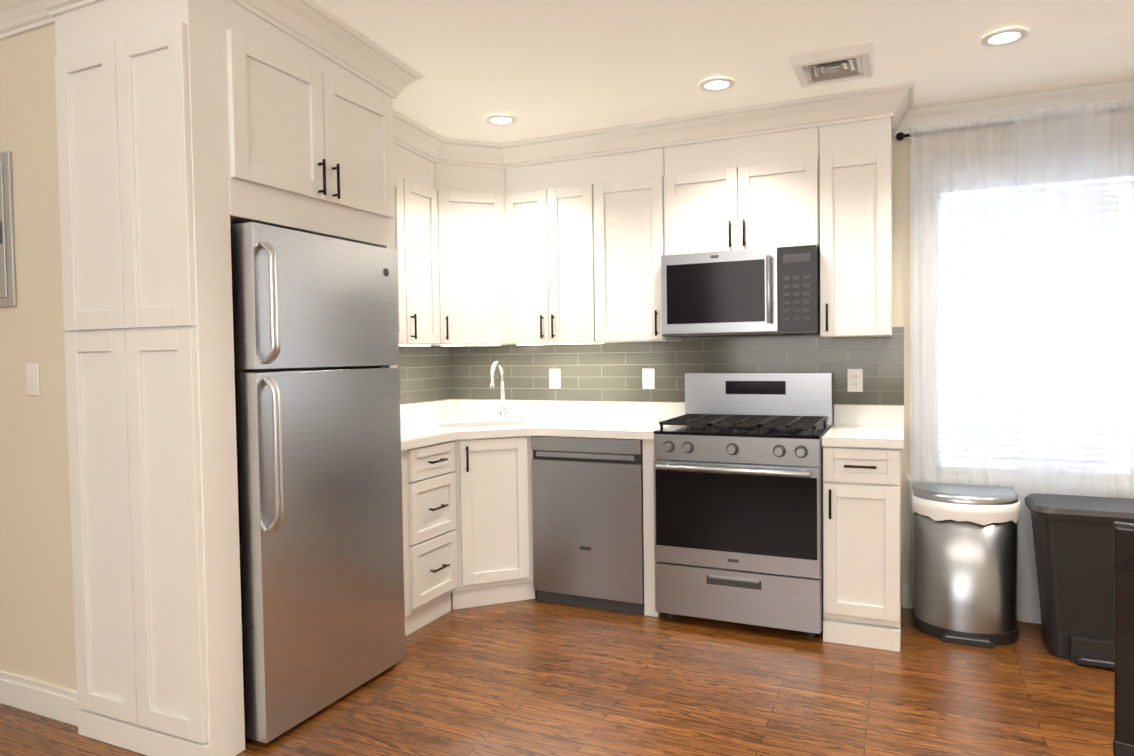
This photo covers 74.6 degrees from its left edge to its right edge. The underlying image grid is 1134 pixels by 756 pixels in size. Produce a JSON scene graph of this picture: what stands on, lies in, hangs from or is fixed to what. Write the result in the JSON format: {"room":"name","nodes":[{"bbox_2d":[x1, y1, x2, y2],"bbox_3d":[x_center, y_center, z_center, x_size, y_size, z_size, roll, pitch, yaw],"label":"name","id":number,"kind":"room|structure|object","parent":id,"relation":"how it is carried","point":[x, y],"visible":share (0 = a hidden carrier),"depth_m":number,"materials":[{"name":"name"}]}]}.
{"room":"kitchen","nodes":[
{"label":"kitchen","id":0,"kind":"room"},
{"bbox_2d":[0,24,76,691],"bbox_3d":[-3.347,-0.246,3.389,3.643,2.950,0.120,0,2,24],"label":"wall","id":1,"kind":"structure","parent":0,"point":[37,632],"depth_m":2.68,"materials":[{"name":"beige paint"}]},
{"bbox_2d":[0,151,16,307],"bbox_3d":[-2.186,-0.539,2.771,0.388,0.560,0.022,0,2,24],"label":"electrical panel","id":2,"kind":"object","parent":1,"relation":"attached to","point":[8,294],"visible":0.98,"depth_m":2.70,"materials":[{"name":"grey"}]},
{"bbox_2d":[26,363,39,395],"bbox_3d":[-1.926,0.005,2.680,0.072,0.116,0.009,0,2,24],"label":"switch plate","id":3,"kind":"object","parent":1,"relation":"attached to","point":[32,380],"visible":1,"depth_m":2.67,"materials":[{"name":"white plastic"}]},
{"bbox_2d":[0,671,78,725],"bbox_3d":[-3.337,1.173,3.365,3.620,0.115,0.014,0,2,24],"label":"baseboard","id":4,"kind":"structure","parent":1,"relation":"attached to","point":[42,698],"depth_m":2.72,"materials":[{"name":"white paint"}]},
{"bbox_2d":[0,0,104,40],"bbox_3d":[-3.021,-1.280,3.065,4.265,0.121,0.130,0,2,24],"label":"crown molding","id":5,"kind":"structure","parent":1,"relation":"attached to","point":[17,17],"depth_m":2.57,"materials":[{"name":"white paint"}]},
{"bbox_2d":[0,590,1113,755],"bbox_3d":[-1.665,1.295,1.462,8.500,0.060,7.300,0,2,24],"label":"floor","id":6,"kind":"structure","parent":0,"point":[533,677],"depth_m":2.77,"materials":[{"name":"brown wood"}]},
{"bbox_2d":[54,0,397,755],"bbox_3d":[-1.221,-0.036,2.863,0.744,2.500,1.012,0,2,24],"label":"surround","id":7,"kind":"object","parent":6,"relation":"on","point":[190,132],"visible":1,"depth_m":2.40,"materials":[{"name":"white paint"}]},
{"bbox_2d":[230,222,405,742],"bbox_3d":[-1.152,0.348,2.902,0.782,1.728,0.750,0,2,24],"label":"fridge","id":8,"kind":"object","parent":6,"relation":"on","point":[317,386],"visible":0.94,"depth_m":2.65,"materials":[{"name":"silver metal"}]},
{"bbox_2d":[401,441,457,636],"bbox_3d":[-0.929,0.752,3.614,0.654,0.870,0.535,0,2,24],"label":"drawers","id":9,"kind":"object","parent":6,"relation":"on","point":[429,527],"visible":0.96,"depth_m":3.53,"materials":[{"name":"white paint"}]},
{"bbox_2d":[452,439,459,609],"bbox_3d":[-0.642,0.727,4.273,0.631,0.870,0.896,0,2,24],"label":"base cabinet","id":10,"kind":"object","parent":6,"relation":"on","point":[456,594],"depth_m":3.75,"materials":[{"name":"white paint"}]},
{"bbox_2d":[460,436,661,616],"bbox_3d":[0.052,0.727,3.957,0.987,0.870,0.896,0,2,24],"label":"base cabinet","id":11,"kind":"object","parent":6,"relation":"on","point":[494,528],"depth_m":3.80,"materials":[{"name":"white paint"}]},
{"bbox_2d":[400,403,531,450],"bbox_3d":[-0.765,0.328,3.658,0.913,0.310,0.780,0,2,24],"label":"countertop","id":12,"kind":"structure","parent":11,"relation":"on","point":[441,421],"depth_m":4.29,"materials":[{"name":"white stone"}]},
{"bbox_2d":[490,361,513,418],"bbox_3d":[-0.395,0.073,4.324,0.090,0.346,0.205,0,2,24],"label":"faucet","id":13,"kind":"object","parent":12,"relation":"on","point":[503,413],"visible":1,"depth_m":4.39,"materials":[{"name":"silver metal"}]},
{"bbox_2d":[421,399,684,439],"bbox_3d":[-0.169,0.304,4.174,1.570,0.312,0.654,0,2,24],"label":"countertop","id":14,"kind":"structure","parent":11,"relation":"on","point":[590,419],"depth_m":4.22,"materials":[{"name":"white stone"}]},
{"bbox_2d":[531,436,643,614],"bbox_3d":[0.217,0.725,4.029,0.594,0.866,0.624,0,2,24],"label":"dishwasher","id":15,"kind":"object","parent":6,"relation":"on","point":[587,517],"visible":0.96,"depth_m":3.74,"materials":[{"name":"silver metal"}]},
{"bbox_2d":[653,373,832,636],"bbox_3d":[0.874,0.572,3.649,0.755,1.175,0.710,0,2,24],"label":"range","id":16,"kind":"object","parent":6,"relation":"on","point":[738,497],"visible":1,"depth_m":3.42,"materials":[{"name":"silver metal"}]},
{"bbox_2d":[823,446,900,651],"bbox_3d":[1.389,0.723,3.482,0.313,0.870,0.654,0,2,24],"label":"base cabinet","id":17,"kind":"object","parent":6,"relation":"on","point":[861,546],"visible":0.98,"depth_m":3.22,"materials":[{"name":"white paint"}]},
{"bbox_2d":[822,405,903,448],"bbox_3d":[1.392,0.217,3.471,0.327,0.138,0.633,0,2,24],"label":"countertop","id":18,"kind":"structure","parent":17,"relation":"on","point":[871,426],"depth_m":3.63,"materials":[{"name":"white stone"}]},
{"bbox_2d":[912,483,1019,648],"bbox_3d":[1.797,0.831,3.359,0.435,0.650,0.325,0,2,24],"label":"steel trash can","id":19,"kind":"object","parent":6,"relation":"on","point":[965,560],"visible":1,"depth_m":3.25,"materials":[{"name":"silver metal"}]},
{"bbox_2d":[1024,493,1133,668],"bbox_3d":[2.207,0.841,3.127,0.460,0.632,0.385,0,2,24],"label":"trash can","id":20,"kind":"object","parent":6,"relation":"on","point":[1073,540],"visible":0.81,"depth_m":3.04,"materials":[{"name":"grey plastic"}]},
{"bbox_2d":[1113,521,1133,755],"bbox_3d":[1.400,0.751,1.543,0.420,0.935,0.501,1,2,38],"label":"cabinet","id":21,"kind":"object","parent":6,"relation":"on","point":[1123,568],"visible":1,"depth_m":1.51,"materials":[{"name":"black"}]},
{"bbox_2d":[462,136,909,606],"bbox_3d":[1.391,-0.330,3.880,4.940,2.950,0.140,0,2,24],"label":"wall","id":22,"kind":"structure","parent":0,"point":[901,233],"depth_m":3.68,"materials":[{"name":"beige paint"}]},
{"bbox_2d":[398,346,449,403],"bbox_3d":[-1.056,-0.033,4.124,0.004,0.388,1.410,0,2,24],"label":"backsplash","id":23,"kind":"structure","parent":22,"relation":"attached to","point":[424,371],"depth_m":4.53,"materials":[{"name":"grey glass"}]},
{"bbox_2d":[504,148,682,344],"bbox_3d":[0.135,-0.718,4.147,0.930,1.056,0.384,0,2,24],"label":"upper cabinet","id":24,"kind":"object","parent":22,"relation":"attached to","point":[584,245],"visible":0.96,"depth_m":4.00,"materials":[{"name":"white paint"}]},
{"bbox_2d":[450,327,903,424],"bbox_3d":[0.457,0.007,4.238,2.664,0.520,0.004,0,2,24],"label":"backsplash","id":25,"kind":"structure","parent":22,"relation":"attached to","point":[603,372],"depth_m":4.19,"materials":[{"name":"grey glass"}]},
{"bbox_2d":[549,369,560,387],"bbox_3d":[-0.073,0.004,4.471,0.072,0.116,0.008,0,2,24],"label":"electrical outlet plate","id":26,"kind":"object","parent":25,"relation":"attached to","point":[554,378],"visible":1,"depth_m":4.47,"materials":[{"name":"white plastic"}]},
{"bbox_2d":[642,369,654,388],"bbox_3d":[0.463,0.004,4.228,0.072,0.116,0.008,0,2,24],"label":"electrical outlet plate","id":27,"kind":"object","parent":25,"relation":"attached to","point":[648,377],"visible":1,"depth_m":4.22,"materials":[{"name":"white plastic"}]},
{"bbox_2d":[847,369,862,391],"bbox_3d":[1.461,0.012,3.774,0.072,0.116,0.008,0,2,24],"label":"electrical outlet plate","id":28,"kind":"object","parent":25,"relation":"attached to","point":[855,380],"visible":1,"depth_m":3.77,"materials":[{"name":"white plastic"}]},
{"bbox_2d":[664,127,819,255],"bbox_3d":[0.901,-0.937,3.790,0.753,0.618,0.384,0,2,24],"label":"upper cabinet","id":29,"kind":"object","parent":22,"relation":"attached to","point":[750,192],"visible":0.94,"depth_m":3.64,"materials":[{"name":"white paint"}]},
{"bbox_2d":[661,245,819,337],"bbox_3d":[0.892,-0.420,3.770,0.747,0.406,0.459,0,2,24],"label":"microwave","id":30,"kind":"object","parent":29,"relation":"attached to","point":[765,292],"visible":1,"depth_m":3.59,"materials":[{"name":"silver metal"}]},
{"bbox_2d":[819,117,892,337],"bbox_3d":[1.391,-0.722,3.575,0.311,1.048,0.384,0,2,24],"label":"upper cabinet","id":31,"kind":"object","parent":22,"relation":"attached to","point":[855,190],"visible":0.98,"depth_m":3.44,"materials":[{"name":"white paint"}]},
{"bbox_2d":[903,584,1040,623],"bbox_3d":[2.599,1.089,3.299,2.020,0.115,0.014,0,2,24],"label":"baseboard","id":32,"kind":"structure","parent":22,"relation":"attached to","point":[906,588],"depth_m":3.70,"materials":[{"name":"white paint"}]},
{"bbox_2d":[892,74,1133,135],"bbox_3d":[2.484,-1.249,3.216,1.978,0.115,0.100,0,2,24],"label":"crown molding","id":33,"kind":"structure","parent":22,"relation":"attached to","point":[1115,88],"depth_m":3.39,"materials":[{"name":"white paint"}]},
{"bbox_2d":[896,100,1133,622],"bbox_3d":[2.373,-0.041,3.300,1.672,2.310,0.122,0,2,24],"label":"sheer curtain","id":34,"kind":"object","parent":22,"relation":"hanging from","point":[1022,305],"visible":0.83,"depth_m":3.38,"materials":[{"name":"white fabric"}]},
{"bbox_2d":[314,0,1133,142],"bbox_3d":[-1.703,-1.369,1.379,8.500,0.362,7.300,0,2,24],"label":"ceiling","id":35,"kind":"structure","parent":0,"point":[538,68],"depth_m":2.95,"materials":[{"name":"white paint"}]},
{"bbox_2d":[231,0,423,98],"bbox_3d":[-0.880,-1.267,2.737,0.095,0.189,1.065,0,2,24],"label":"crown molding","id":36,"kind":"structure","parent":35,"relation":"attached to","point":[320,29],"depth_m":2.78,"materials":[{"name":"white paint"}]},
{"bbox_2d":[485,115,516,125],"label":"recessed light","id":37,"kind":"object","parent":35,"relation":"in","point":[500,120],"depth_m":3.70,"materials":[{"name":"white paint"}]},
{"bbox_2d":[448,81,919,168],"bbox_3d":[0.458,-1.237,3.786,2.375,0.115,0.120,0,2,24],"label":"crown molding","id":38,"kind":"structure","parent":35,"relation":"attached to","point":[895,101],"depth_m":3.68,"materials":[{"name":"white paint"}]},
{"bbox_2d":[699,77,734,91],"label":"recessed light","id":39,"kind":"object","parent":35,"relation":"in","point":[713,84],"depth_m":3.25,"materials":[{"name":"white paint"}]},
{"bbox_2d":[789,42,873,87],"bbox_3d":[1.101,-1.282,3.075,0.316,0.032,0.316,0,2,24],"label":"ceiling vent","id":40,"kind":"object","parent":35,"relation":"in","point":[831,58],"visible":0.96,"depth_m":3.02,"materials":[{"name":"white metal"}]},
{"bbox_2d":[981,28,1027,46],"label":"recessed light","id":41,"kind":"object","parent":35,"relation":"in","point":[1007,36],"depth_m":2.80,"materials":[{"name":"white paint"}]},
{"bbox_3d":[-1.319,-0.286,3.719,0.140,2.950,2.399,0,2,24],"label":"wall","id":42,"kind":"structure","parent":0,"visible":0},
{"bbox_2d":[394,144,439,345],"bbox_3d":[-1.013,-0.689,3.757,0.384,1.056,0.825,0,2,24],"label":"upper cabinet","id":43,"kind":"object","parent":42,"relation":"attached to","point":[416,223],"visible":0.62,"depth_m":3.90,"materials":[{"name":"white paint"}]},
{"bbox_2d":[431,163,516,345],"bbox_3d":[-0.612,-0.714,4.358,0.614,1.056,0.618,0,2,24],"label":"upper cabinet","id":44,"kind":"object","parent":42,"relation":"attached to","point":[471,249],"visible":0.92,"depth_m":4.14,"materials":[{"name":"white paint"}]}
]}

